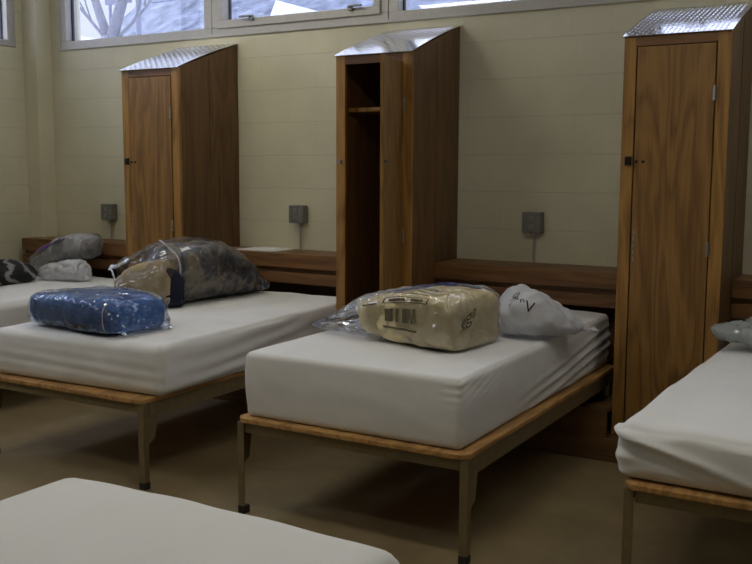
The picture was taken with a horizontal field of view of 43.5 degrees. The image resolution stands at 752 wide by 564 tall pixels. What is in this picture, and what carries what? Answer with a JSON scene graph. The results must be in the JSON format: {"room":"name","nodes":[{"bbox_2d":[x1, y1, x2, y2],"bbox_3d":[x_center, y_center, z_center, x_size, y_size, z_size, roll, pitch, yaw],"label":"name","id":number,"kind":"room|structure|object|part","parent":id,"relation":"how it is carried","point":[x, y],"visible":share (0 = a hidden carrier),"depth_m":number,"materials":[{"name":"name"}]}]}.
{"room":"shelter dormitory","nodes":[
{"label":"shelter dormitory","id":0,"kind":"room"},
{"bbox_2d":[0,0,30,263],"bbox_3d":[-4.470,-0.657,3.760,0.200,3.050,7.600,4,8,30],"label":"wall","id":1,"kind":"structure","parent":0,"point":[14,183],"depth_m":6.75,"materials":[{"name":"beige paint"}]},
{"bbox_2d":[0,0,14,46],"bbox_3d":[-2.965,-1.965,6.104,0.110,0.722,1.396,4,8,30],"label":"window","id":2,"kind":"structure","parent":1,"relation":"in","point":[7,30],"depth_m":6.66,"materials":[{"name":"metal"}]},
{"bbox_2d":[0,389,751,563],"bbox_3d":[-0.382,1.206,1.575,9.682,0.100,8.000,4,8,30],"label":"floor","id":3,"kind":"structure","parent":0,"point":[530,506],"depth_m":3.98,"materials":[{"name":"tile"}]},
{"bbox_2d":[22,236,125,278],"bbox_3d":[-2.001,0.090,6.452,1.296,0.729,0.632,4,8,30],"label":"headboard","id":4,"kind":"object","parent":3,"relation":"on","point":[114,250],"visible":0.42,"depth_m":6.47,"materials":[{"name":"brown wood"}]},
{"bbox_3d":[-1.975,-0.132,6.468,1.296,0.063,0.020,4,8,30],"label":"rail","id":5,"kind":"part","parent":4,"relation":"part of","materials":[{"name":"brown wood"}]},
{"bbox_3d":[-1.977,-0.222,6.454,1.296,0.060,0.020,4,8,30],"label":"rail","id":6,"kind":"part","parent":4,"relation":"part of","materials":[{"name":"brown wood"}]},
{"bbox_2d":[22,236,125,247],"bbox_3d":[-1.911,-0.277,6.561,1.296,0.024,0.281,4,8,30],"label":"shelf","id":7,"kind":"object","parent":4,"relation":"attached to","point":[30,241],"depth_m":6.65,"materials":[{"name":"brown wood"}]},
{"bbox_3d":[-1.963,-0.168,6.485,1.296,0.140,0.012,4,8,30],"label":"recessed panel","id":8,"kind":"part","parent":4,"relation":"part of","materials":[{"name":"brown wood"}]},
{"bbox_3d":[-1.876,0.017,6.600,1.238,0.567,0.015,4,8,30],"label":"panel","id":9,"kind":"part","parent":4,"relation":"part of","materials":[{"name":"brown wood"}]},
{"bbox_2d":[0,370,244,489],"bbox_3d":[-0.953,0.564,4.900,0.982,0.387,1.742,4,8,30],"label":"frame","id":10,"kind":"object","parent":3,"relation":"on","point":[153,406],"visible":0.38,"depth_m":4.08,"materials":[{"name":"brown wood"}]},
{"bbox_3d":[-1.778,0.559,4.448,0.004,0.113,0.052,4,8,30],"label":"gusset plate","id":11,"kind":"part","parent":10,"relation":"part of","materials":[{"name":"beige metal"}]},
{"bbox_3d":[-1.375,0.496,4.162,0.910,0.040,0.028,4,8,30],"label":"rail","id":12,"kind":"part","parent":10,"relation":"part of","materials":[{"name":"brown wood"}]},
{"bbox_3d":[-0.969,0.673,3.939,0.030,0.336,0.030,4,8,30],"label":"leg","id":13,"kind":"part","parent":10,"relation":"part of","materials":[{"name":"beige metal"}]},
{"bbox_3d":[-0.938,0.621,3.962,0.004,0.113,0.052,4,8,30],"label":"gusset plate","id":14,"kind":"part","parent":10,"relation":"part of","materials":[{"name":"beige metal"}]},
{"bbox_2d":[0,291,335,395],"bbox_3d":[-0.933,0.254,4.887,1.021,0.230,1.724,4,8,28],"label":"mattress","id":15,"kind":"object","parent":10,"relation":"on","point":[209,339],"visible":0.7,"depth_m":4.24,"materials":[{"name":"white fabric"}]},
{"bbox_2d":[27,285,172,335],"bbox_3d":[-1.286,0.113,4.362,0.707,0.170,0.409,5,8,36],"label":"blanket","id":16,"kind":"object","parent":15,"relation":"on","point":[102,309],"visible":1,"depth_m":4.22,"materials":[{"name":"blue fabric"}]},
{"bbox_2d":[108,236,269,306],"bbox_3d":[-1.018,-0.075,5.231,0.474,0.347,1.134,6,9,42],"label":"plastic bag","id":17,"kind":"object","parent":15,"relation":"on","point":[180,270],"visible":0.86,"depth_m":5.10,"materials":[{"name":"clear plastic"}]},
{"bbox_2d":[114,259,176,304],"bbox_3d":[-1.197,0.001,4.981,0.360,0.241,0.248,4,8,30],"label":"blanket","id":18,"kind":"object","parent":17,"relation":"on","point":[158,276],"depth_m":4.87,"materials":[{"name":"beige fabric"}]},
{"bbox_2d":[166,268,184,306],"bbox_3d":[-1.073,0.025,4.946,0.150,0.202,0.180,4,8,30],"label":"blanket","id":19,"kind":"object","parent":17,"relation":"on","point":[175,277],"depth_m":4.89,"materials":[{"name":"blue fabric"}]},
{"bbox_2d":[145,240,261,301],"bbox_3d":[-0.960,-0.081,5.350,0.406,0.320,0.728,4,8,30],"label":"quilt","id":20,"kind":"object","parent":17,"relation":"on","point":[209,268],"depth_m":5.17,"materials":[{"name":"fabric"}]},
{"bbox_3d":[-0.539,0.452,4.659,0.033,0.062,1.676,4,8,30],"label":"rail","id":21,"kind":"part","parent":10,"relation":"part of","materials":[{"name":"brown wood"}]},
{"bbox_2d":[119,43,239,267],"bbox_3d":[-1.224,-0.497,5.961,0.467,2.018,0.575,4,8,30],"label":"locker","id":22,"kind":"object","parent":3,"relation":"on","point":[180,106],"visible":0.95,"depth_m":5.74,"materials":[{"name":"brown wood"}]},
{"bbox_3d":[-1.351,-1.252,5.646,0.345,0.044,0.020,4,8,30],"label":"frame rail","id":23,"kind":"part","parent":22,"relation":"part of","materials":[{"name":"brown wood"}]},
{"bbox_3d":[-1.357,-0.378,5.743,0.334,1.706,0.018,4,8,30],"label":"door","id":24,"kind":"part","parent":22,"relation":"part of","materials":[{"name":"brown wood"}]},
{"bbox_3d":[-1.218,-1.399,5.857,0.467,0.202,0.569,4,8,30],"label":"metal lid","id":25,"kind":"part","parent":22,"relation":"part of","materials":[{"name":"metal"}]},
{"bbox_3d":[-1.083,-0.517,6.202,0.419,2.003,0.014,4,8,30],"label":"panel","id":26,"kind":"part","parent":22,"relation":"part of","materials":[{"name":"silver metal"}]},
{"bbox_3d":[-1.025,-0.482,5.868,0.018,2.012,0.537,4,8,30],"label":"panel","id":27,"kind":"part","parent":22,"relation":"part of","materials":[{"name":"brown wood"}]},
{"bbox_2d":[235,246,335,296],"bbox_3d":[-0.570,0.195,5.624,1.090,0.729,0.632,4,8,30],"label":"headboard","id":28,"kind":"object","parent":3,"relation":"on","point":[310,272],"visible":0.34,"depth_m":5.63,"materials":[{"name":"brown wood"}]},
{"bbox_2d":[237,247,293,251],"bbox_3d":[-0.690,-0.205,5.863,0.300,0.007,0.210,4,8,30],"label":"paper sheet","id":29,"kind":"object","parent":28,"relation":"on","point":[269,249],"visible":0.93,"depth_m":5.83,"materials":[{"name":"white paper"}]},
{"bbox_2d":[235,246,335,259],"bbox_3d":[-0.480,-0.173,5.733,1.090,0.024,0.281,4,8,30],"label":"shelf","id":30,"kind":"object","parent":28,"relation":"attached to","point":[296,254],"depth_m":5.66,"materials":[{"name":"brown wood"}]},
{"bbox_3d":[-0.546,-0.118,5.626,1.090,0.060,0.020,4,8,30],"label":"rail","id":31,"kind":"part","parent":28,"relation":"part of","materials":[{"name":"brown wood"}]},
{"bbox_3d":[-0.532,-0.063,5.657,1.090,0.140,0.012,4,8,30],"label":"recessed panel","id":32,"kind":"part","parent":28,"relation":"part of","materials":[{"name":"brown wood"}]},
{"bbox_3d":[-0.544,-0.028,5.640,1.090,0.063,0.020,4,8,30],"label":"rail","id":33,"kind":"part","parent":28,"relation":"part of","materials":[{"name":"brown wood"}]},
{"bbox_3d":[-0.470,0.120,5.787,1.090,0.567,0.015,4,8,30],"label":"panel","id":34,"kind":"part","parent":28,"relation":"part of","materials":[{"name":"brown wood"}]},
{"bbox_2d":[334,25,460,323],"bbox_3d":[0.048,-0.383,5.045,0.488,2.018,0.889,4,8,30],"label":"locker","id":35,"kind":"object","parent":3,"relation":"on","point":[397,91],"visible":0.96,"depth_m":5.03,"materials":[{"name":"brown wood"}]},
{"bbox_3d":[-0.061,-0.412,5.310,0.018,2.012,0.537,4,8,30],"label":"panel","id":36,"kind":"part","parent":35,"relation":"part of","materials":[{"name":"brown wood"}]},
{"bbox_2d":[349,107,379,114],"bbox_3d":[0.147,-0.935,5.166,0.419,0.022,0.443,4,8,30],"label":"shelf","id":37,"kind":"object","parent":35,"relation":"attached to","point":[352,110],"depth_m":5.07,"materials":[{"name":"brown wood"}]},
{"bbox_3d":[-0.009,-1.154,4.870,0.345,0.044,0.020,4,8,30],"label":"frame rail","id":38,"kind":"part","parent":35,"relation":"part of","materials":[{"name":"brown wood"}]},
{"bbox_3d":[0.077,-0.250,4.717,0.018,1.706,0.334,2,7,17],"label":"door","id":39,"kind":"part","parent":35,"relation":"part of","materials":[{"name":"brown wood"}]},
{"bbox_3d":[0.124,-1.301,5.080,0.467,0.202,0.569,4,8,30],"label":"metal lid","id":40,"kind":"part","parent":35,"relation":"part of","materials":[{"name":"metal"}]},
{"bbox_3d":[0.317,-0.384,5.092,0.018,2.012,0.537,4,8,30],"label":"panel","id":41,"kind":"part","parent":35,"relation":"part of","materials":[{"name":"brown wood"}]},
{"bbox_2d":[214,388,618,462],"bbox_3d":[0.198,0.670,5.226,6.400,0.109,0.637,4,8,30],"label":"plinth","id":42,"kind":"object","parent":3,"relation":"on","point":[546,440],"visible":0.02,"depth_m":4.45,"materials":[{"name":"brown wood"}]},
{"bbox_2d":[237,364,613,563],"bbox_3d":[0.318,0.656,4.164,0.982,0.387,1.742,4,8,30],"label":"frame","id":43,"kind":"object","parent":3,"relation":"on","point":[493,445],"visible":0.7,"depth_m":3.45,"materials":[{"name":"brown wood"}]},
{"bbox_3d":[-0.517,0.706,3.677,0.030,0.336,0.030,4,8,30],"label":"leg","id":44,"kind":"part","parent":43,"relation":"part of","materials":[{"name":"beige metal"}]},
{"bbox_3d":[-0.507,0.652,3.712,0.004,0.113,0.052,4,8,30],"label":"gusset plate","id":45,"kind":"part","parent":43,"relation":"part of","materials":[{"name":"beige metal"}]},
{"bbox_3d":[-0.104,0.588,3.426,0.910,0.040,0.028,4,8,30],"label":"rail","id":46,"kind":"part","parent":43,"relation":"part of","materials":[{"name":"brown wood"}]},
{"bbox_2d":[245,310,610,449],"bbox_3d":[0.324,0.331,4.140,0.942,0.264,1.726,4,8,30],"label":"mattress","id":47,"kind":"object","parent":43,"relation":"on","point":[339,380],"visible":0.67,"depth_m":3.48,"materials":[{"name":"white fabric"}]},
{"bbox_2d":[311,282,500,351],"bbox_3d":[0.074,0.107,3.911,0.856,0.231,0.442,5,8,36],"label":"blanket","id":48,"kind":"object","parent":47,"relation":"on","point":[449,316],"visible":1,"depth_m":3.67,"materials":[{"name":"clear plastic"},{"name":"beige cloth"}]},
{"bbox_3d":[0.101,0.100,3.691,0.348,0.164,0.095,7,9,43],"label":"print panel","id":49,"kind":"part","parent":48,"relation":"part of","materials":[{"name":"beige plastic"}]},
{"bbox_2d":[501,284,597,335],"bbox_3d":[0.688,0.118,3.965,0.424,0.200,0.386,4,8,30],"label":"plastic bag","id":50,"kind":"object","parent":47,"relation":"on","point":[525,310],"visible":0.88,"depth_m":3.85,"materials":[{"name":"white plastic"}]},
{"bbox_3d":[0.302,0.766,3.203,0.030,0.336,0.030,4,8,30],"label":"leg","id":51,"kind":"part","parent":43,"relation":"part of","materials":[{"name":"beige metal"}]},
{"bbox_3d":[0.334,0.713,3.226,0.004,0.113,0.052,4,8,30],"label":"gusset plate","id":52,"kind":"part","parent":43,"relation":"part of","materials":[{"name":"beige metal"}]},
{"bbox_3d":[0.733,0.544,3.923,0.033,0.062,1.676,4,8,30],"label":"rail","id":53,"kind":"part","parent":43,"relation":"part of","materials":[{"name":"brown wood"}]},
{"bbox_3d":[1.119,0.493,4.579,0.030,0.111,0.030,4,8,30],"label":"leg","id":54,"kind":"part","parent":43,"relation":"part of","materials":[{"name":"beige metal"}]},
{"bbox_2d":[435,258,616,436],"bbox_3d":[0.761,0.292,4.853,1.065,0.729,0.632,4,8,30],"label":"headboard","id":55,"kind":"object","parent":3,"relation":"on","point":[588,288],"visible":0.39,"depth_m":4.79,"materials":[{"name":"brown wood"}]},
{"bbox_3d":[0.787,0.070,4.870,1.065,0.063,0.020,4,8,30],"label":"rail","id":56,"kind":"part","parent":55,"relation":"part of","materials":[{"name":"brown wood"}]},
{"bbox_3d":[0.785,-0.021,4.855,1.065,0.060,0.020,4,8,30],"label":"rail","id":57,"kind":"part","parent":55,"relation":"part of","materials":[{"name":"brown wood"}]},
{"bbox_2d":[435,258,616,277],"bbox_3d":[0.851,-0.076,4.962,1.065,0.024,0.281,4,8,30],"label":"shelf","id":58,"kind":"object","parent":55,"relation":"attached to","point":[458,265],"depth_m":4.91,"materials":[{"name":"brown wood"}]},
{"bbox_3d":[0.799,0.034,4.886,1.065,0.140,0.012,4,8,30],"label":"recessed panel","id":59,"kind":"part","parent":55,"relation":"part of","materials":[{"name":"brown wood"}]},
{"bbox_3d":[0.606,0.619,4.626,1.065,0.131,0.020,4,8,30],"label":"board","id":60,"kind":"part","parent":55,"relation":"part of","materials":[{"name":"brown wood"}]},
{"bbox_3d":[0.861,0.217,5.016,1.065,0.567,0.015,4,8,30],"label":"panel","id":61,"kind":"part","parent":55,"relation":"part of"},
{"bbox_2d":[611,2,751,434],"bbox_3d":[1.439,-0.303,4.420,0.467,2.018,0.575,4,8,30],"label":"locker","id":62,"kind":"object","parent":3,"relation":"on","point":[687,80],"visible":0.94,"depth_m":4.19,"materials":[{"name":"brown wood"}]},
{"bbox_3d":[1.259,-0.315,4.546,0.018,2.012,0.537,4,8,30],"label":"panel","id":63,"kind":"part","parent":62,"relation":"part of","materials":[{"name":"brown wood"}]},
{"bbox_3d":[1.306,-0.184,4.202,0.334,1.706,0.018,4,8,30],"label":"door","id":64,"kind":"part","parent":62,"relation":"part of","materials":[{"name":"brown wood"}]},
{"bbox_3d":[1.312,-1.058,4.105,0.345,0.044,0.020,4,8,30],"label":"frame rail","id":65,"kind":"part","parent":62,"relation":"part of","materials":[{"name":"brown wood"}]},
{"bbox_3d":[1.444,-1.205,4.316,0.467,0.202,0.569,4,8,30],"label":"metal lid","id":66,"kind":"part","parent":62,"relation":"part of","materials":[{"name":"metal"}]},
{"bbox_3d":[1.580,-0.323,4.661,0.419,2.003,0.014,4,8,30],"label":"panel","id":67,"kind":"part","parent":62,"relation":"part of","materials":[{"name":"brown wood"}]},
{"bbox_3d":[1.637,-0.288,4.327,0.018,2.012,0.537,4,8,30],"label":"panel","id":68,"kind":"part","parent":62,"relation":"part of","materials":[{"name":"brown wood"}]},
{"bbox_2d":[621,477,751,563],"bbox_3d":[1.616,0.751,3.413,0.982,0.387,1.742,4,8,30],"label":"frame","id":69,"kind":"object","parent":3,"relation":"on","point":[671,496],"visible":0.27,"depth_m":2.83,"materials":[{"name":"brown wood"}]},
{"bbox_3d":[0.782,0.801,2.925,0.030,0.336,0.030,4,8,30],"label":"leg","id":70,"kind":"part","parent":69,"relation":"part of","materials":[{"name":"beige metal"}]},
{"bbox_2d":[614,342,751,497],"bbox_3d":[1.573,0.447,3.393,0.950,0.220,1.736,4,8,31],"label":"mattress","id":71,"kind":"object","parent":69,"relation":"on","point":[696,433],"visible":0.99,"depth_m":2.88,"materials":[{"name":"white fabric"}]},
{"bbox_2d":[711,316,751,348],"bbox_3d":[1.727,0.196,3.877,0.663,0.166,0.346,4,8,30],"label":"crumpled plastic bag","id":72,"kind":"object","parent":71,"relation":"on","point":[737,331],"visible":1,"depth_m":3.90,"materials":[{"name":"plastic"}]},
{"bbox_3d":[1.194,0.683,2.675,0.910,0.040,0.028,4,8,30],"label":"rail","id":73,"kind":"part","parent":69,"relation":"part of","materials":[{"name":"brown wood"}]},
{"bbox_2d":[731,274,751,320],"bbox_3d":[2.248,0.400,3.993,1.450,0.729,0.632,4,8,30],"label":"headboard","id":74,"kind":"object","parent":3,"relation":"on","point":[741,307],"visible":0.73,"depth_m":4.34,"materials":[{"name":"brown wood"}]},
{"bbox_3d":[2.274,0.178,4.009,1.450,0.063,0.020,4,8,30],"label":"rail","id":75,"kind":"part","parent":74,"relation":"part of","materials":[{"name":"brown wood"}]},
{"bbox_3d":[2.272,0.087,3.995,1.450,0.060,0.020,4,8,30],"label":"rail","id":76,"kind":"part","parent":74,"relation":"part of","materials":[{"name":"brown wood"}]},
{"bbox_2d":[732,274,751,285],"bbox_3d":[2.338,0.033,4.102,1.450,0.024,0.281,4,8,30],"label":"shelf","id":77,"kind":"object","parent":74,"relation":"attached to","point":[744,279],"depth_m":4.34,"materials":[{"name":"brown wood"}]},
{"bbox_3d":[2.286,0.142,4.026,1.450,0.140,0.012,4,8,30],"label":"recessed panel","id":78,"kind":"part","parent":74,"relation":"part of","materials":[{"name":"brown wood"}]},
{"bbox_3d":[-2.305,0.465,5.683,0.982,0.387,1.742,4,8,30],"label":"frame","id":79,"kind":"object","parent":3,"relation":"on","visible":0},
{"bbox_2d":[0,276,115,327],"bbox_3d":[-2.300,0.157,5.657,0.940,0.230,1.722,4,8,30],"label":"mattress","id":80,"kind":"object","parent":79,"relation":"on","point":[14,298],"visible":0.29,"depth_m":5.57,"materials":[{"name":"white fabric"}]},
{"bbox_2d":[0,259,36,285],"bbox_3d":[-2.432,-0.069,5.953,0.449,0.142,0.518,4,8,30],"label":"striped blanket","id":81,"kind":"object","parent":80,"relation":"on","point":[12,271],"visible":1,"depth_m":5.91,"materials":[{"name":"black fabric"}]},
{"bbox_2d":[37,259,91,280],"bbox_3d":[-2.022,-0.085,6.121,0.368,0.139,0.183,4,8,30],"label":"plastic wrap","id":82,"kind":"object","parent":80,"relation":"on","point":[74,269],"visible":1,"depth_m":6.05,"materials":[{"name":"white plastic"}]},
{"bbox_2d":[27,233,103,272],"bbox_3d":[-2.111,-0.193,6.347,0.575,0.292,0.286,4,8,30],"label":"comforter","id":83,"kind":"object","parent":80,"relation":"on","point":[81,246],"visible":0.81,"depth_m":6.25,"materials":[{"name":"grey fabric"}]},
{"bbox_3d":[-0.808,0.992,1.286,0.982,0.387,1.742,4,8,30],"label":"frame","id":84,"kind":"object","parent":3,"relation":"on","visible":0},
{"bbox_2d":[0,478,398,563],"bbox_3d":[-0.759,0.671,1.280,0.935,0.250,1.738,4,8,30],"label":"mattress","id":85,"kind":"object","parent":84,"relation":"on","point":[67,520],"visible":1,"depth_m":1.82,"materials":[{"name":"white fabric"}]},
{"bbox_2d":[49,0,751,274],"bbox_3d":[1.590,-0.745,4.736,9.682,3.050,0.200,4,8,30],"label":"wall","id":86,"kind":"structure","parent":0,"point":[541,91],"depth_m":5.25,"materials":[{"name":"beige paint"}]},
{"bbox_2d":[22,0,57,236],"bbox_3d":[-2.444,-1.017,6.878,0.137,3.050,0.136,4,8,30],"label":"column","id":87,"kind":"structure","parent":86,"relation":"attached to","point":[35,13],"depth_m":6.81,"materials":[{"name":"beige paint"}]},
{"bbox_2d":[101,204,116,238],"bbox_3d":[-1.885,-0.427,6.660,0.110,0.246,0.058,4,8,30],"label":"wall outlet","id":88,"kind":"object","parent":86,"relation":"attached to","point":[108,211],"visible":1,"depth_m":6.63,"materials":[{"name":"metal"}]},
{"bbox_2d":[104,207,107,216],"bbox_3d":[-1.898,-0.491,6.629,0.034,0.074,0.004,4,8,30],"label":"receptacle","id":89,"kind":"object","parent":88,"relation":"attached to","point":[105,208],"depth_m":6.63,"materials":[{"name":"plastic"}]},
{"bbox_3d":[-1.896,-0.492,6.632,0.104,0.106,0.004,4,8,30],"label":"plate","id":90,"kind":"part","parent":88,"relation":"part of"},
{"bbox_2d":[59,0,211,47],"bbox_3d":[-1.634,-1.998,6.432,1.402,0.722,0.110,4,8,30],"label":"window","id":91,"kind":"structure","parent":86,"relation":"in","point":[67,8],"depth_m":6.59,"materials":[{"name":"metal"}]},
{"bbox_2d":[289,205,307,248],"bbox_3d":[-0.483,-0.339,5.847,0.110,0.274,0.058,4,8,30],"label":"wall outlet","id":92,"kind":"object","parent":86,"relation":"attached to","point":[298,214],"visible":1,"depth_m":5.82,"materials":[{"name":"metal"}]},
{"bbox_2d":[293,208,297,219],"bbox_3d":[-0.496,-0.417,5.814,0.034,0.074,0.004,4,8,30],"label":"receptacle","id":93,"kind":"object","parent":92,"relation":"attached to","point":[295,210],"depth_m":5.81,"materials":[{"name":"plastic"}]},
{"bbox_3d":[-0.494,-0.417,5.818,0.104,0.106,0.004,4,8,30],"label":"plate","id":94,"kind":"part","parent":92,"relation":"part of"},
{"bbox_2d":[212,0,388,34],"bbox_3d":[-0.474,-1.910,5.736,1.301,0.722,0.152,4,8,30],"label":"window","id":95,"kind":"structure","parent":86,"relation":"in","point":[222,21],"depth_m":5.75,"materials":[{"name":"metal"}]},
{"bbox_2d":[59,0,647,50],"bbox_3d":[1.206,-1.417,4.760,8.056,0.018,0.012,4,8,30],"label":"trim","id":96,"kind":"structure","parent":86,"relation":"attached to","point":[600,2],"depth_m":5.47,"materials":[{"name":"metal"}]},
{"bbox_2d":[389,0,599,18],"bbox_3d":[0.707,-1.827,5.077,1.401,0.722,0.110,4,8,30],"label":"window","id":97,"kind":"structure","parent":86,"relation":"in","point":[397,8],"depth_m":5.18,"materials":[{"name":"metal"}]},
{"bbox_2d":[522,212,543,261],"bbox_3d":[0.842,-0.241,5.080,0.110,0.271,0.058,4,8,30],"label":"wall outlet","id":98,"kind":"object","parent":86,"relation":"attached to","point":[532,222],"visible":1,"depth_m":5.05,"materials":[{"name":"metal"}]},
{"bbox_2d":[528,216,533,229],"bbox_3d":[0.829,-0.317,5.048,0.034,0.074,0.004,4,8,30],"label":"receptacle","id":99,"kind":"object","parent":98,"relation":"attached to","point":[530,218],"depth_m":5.05,"materials":[{"name":"plastic"}]},
{"bbox_3d":[0.831,-0.318,5.051,0.104,0.106,0.004,4,8,30],"label":"plate","id":100,"kind":"part","parent":98,"relation":"part of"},
{"label":"outside","id":101,"kind":"structure","parent":0,"visible":0},
{"bbox_3d":[4.741,-2.315,37.901,90.000,0.200,59.400,4,8,30],"label":"snow ground","id":102,"kind":"structure","parent":101,"visible":0},
{"bbox_2d":[80,0,151,37],"bbox_3d":[-5.087,-5.183,18.183,6.370,10.054,2.418,6,9,40],"label":"bare tree","id":103,"kind":"object","parent":102,"relation":"on","point":[113,30],"visible":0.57,"depth_m":17.42,"materials":[{"name":"plant"}]},
{"bbox_2d":[105,0,131,23],"bbox_3d":[-4.969,-4.177,18.388,0.477,8.000,1.063,-4,8,-31],"label":"utility pole","id":104,"kind":"object","parent":102,"relation":"on","point":[109,3],"visible":0.08,"depth_m":18.55,"materials":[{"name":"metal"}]},
{"bbox_3d":[-5.040,-5.519,18.450,0.650,0.150,0.080,4,8,30],"label":"cross arm","id":105,"kind":"part","parent":104,"relation":"part of"},
{"bbox_2d":[136,0,141,34],"bbox_3d":[-4.592,-4.170,18.343,0.109,8.000,0.109,4,8,30],"label":"utility pole","id":106,"kind":"object","parent":102,"relation":"on","point":[138,22],"visible":0.02,"depth_m":18.21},
{"bbox_2d":[99,0,511,38],"bbox_3d":[2.273,-3.965,21.328,19.100,6.950,10.000,4,8,30],"label":"house","id":107,"kind":"structure","parent":102,"relation":"on","point":[177,15],"depth_m":22.64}
]}

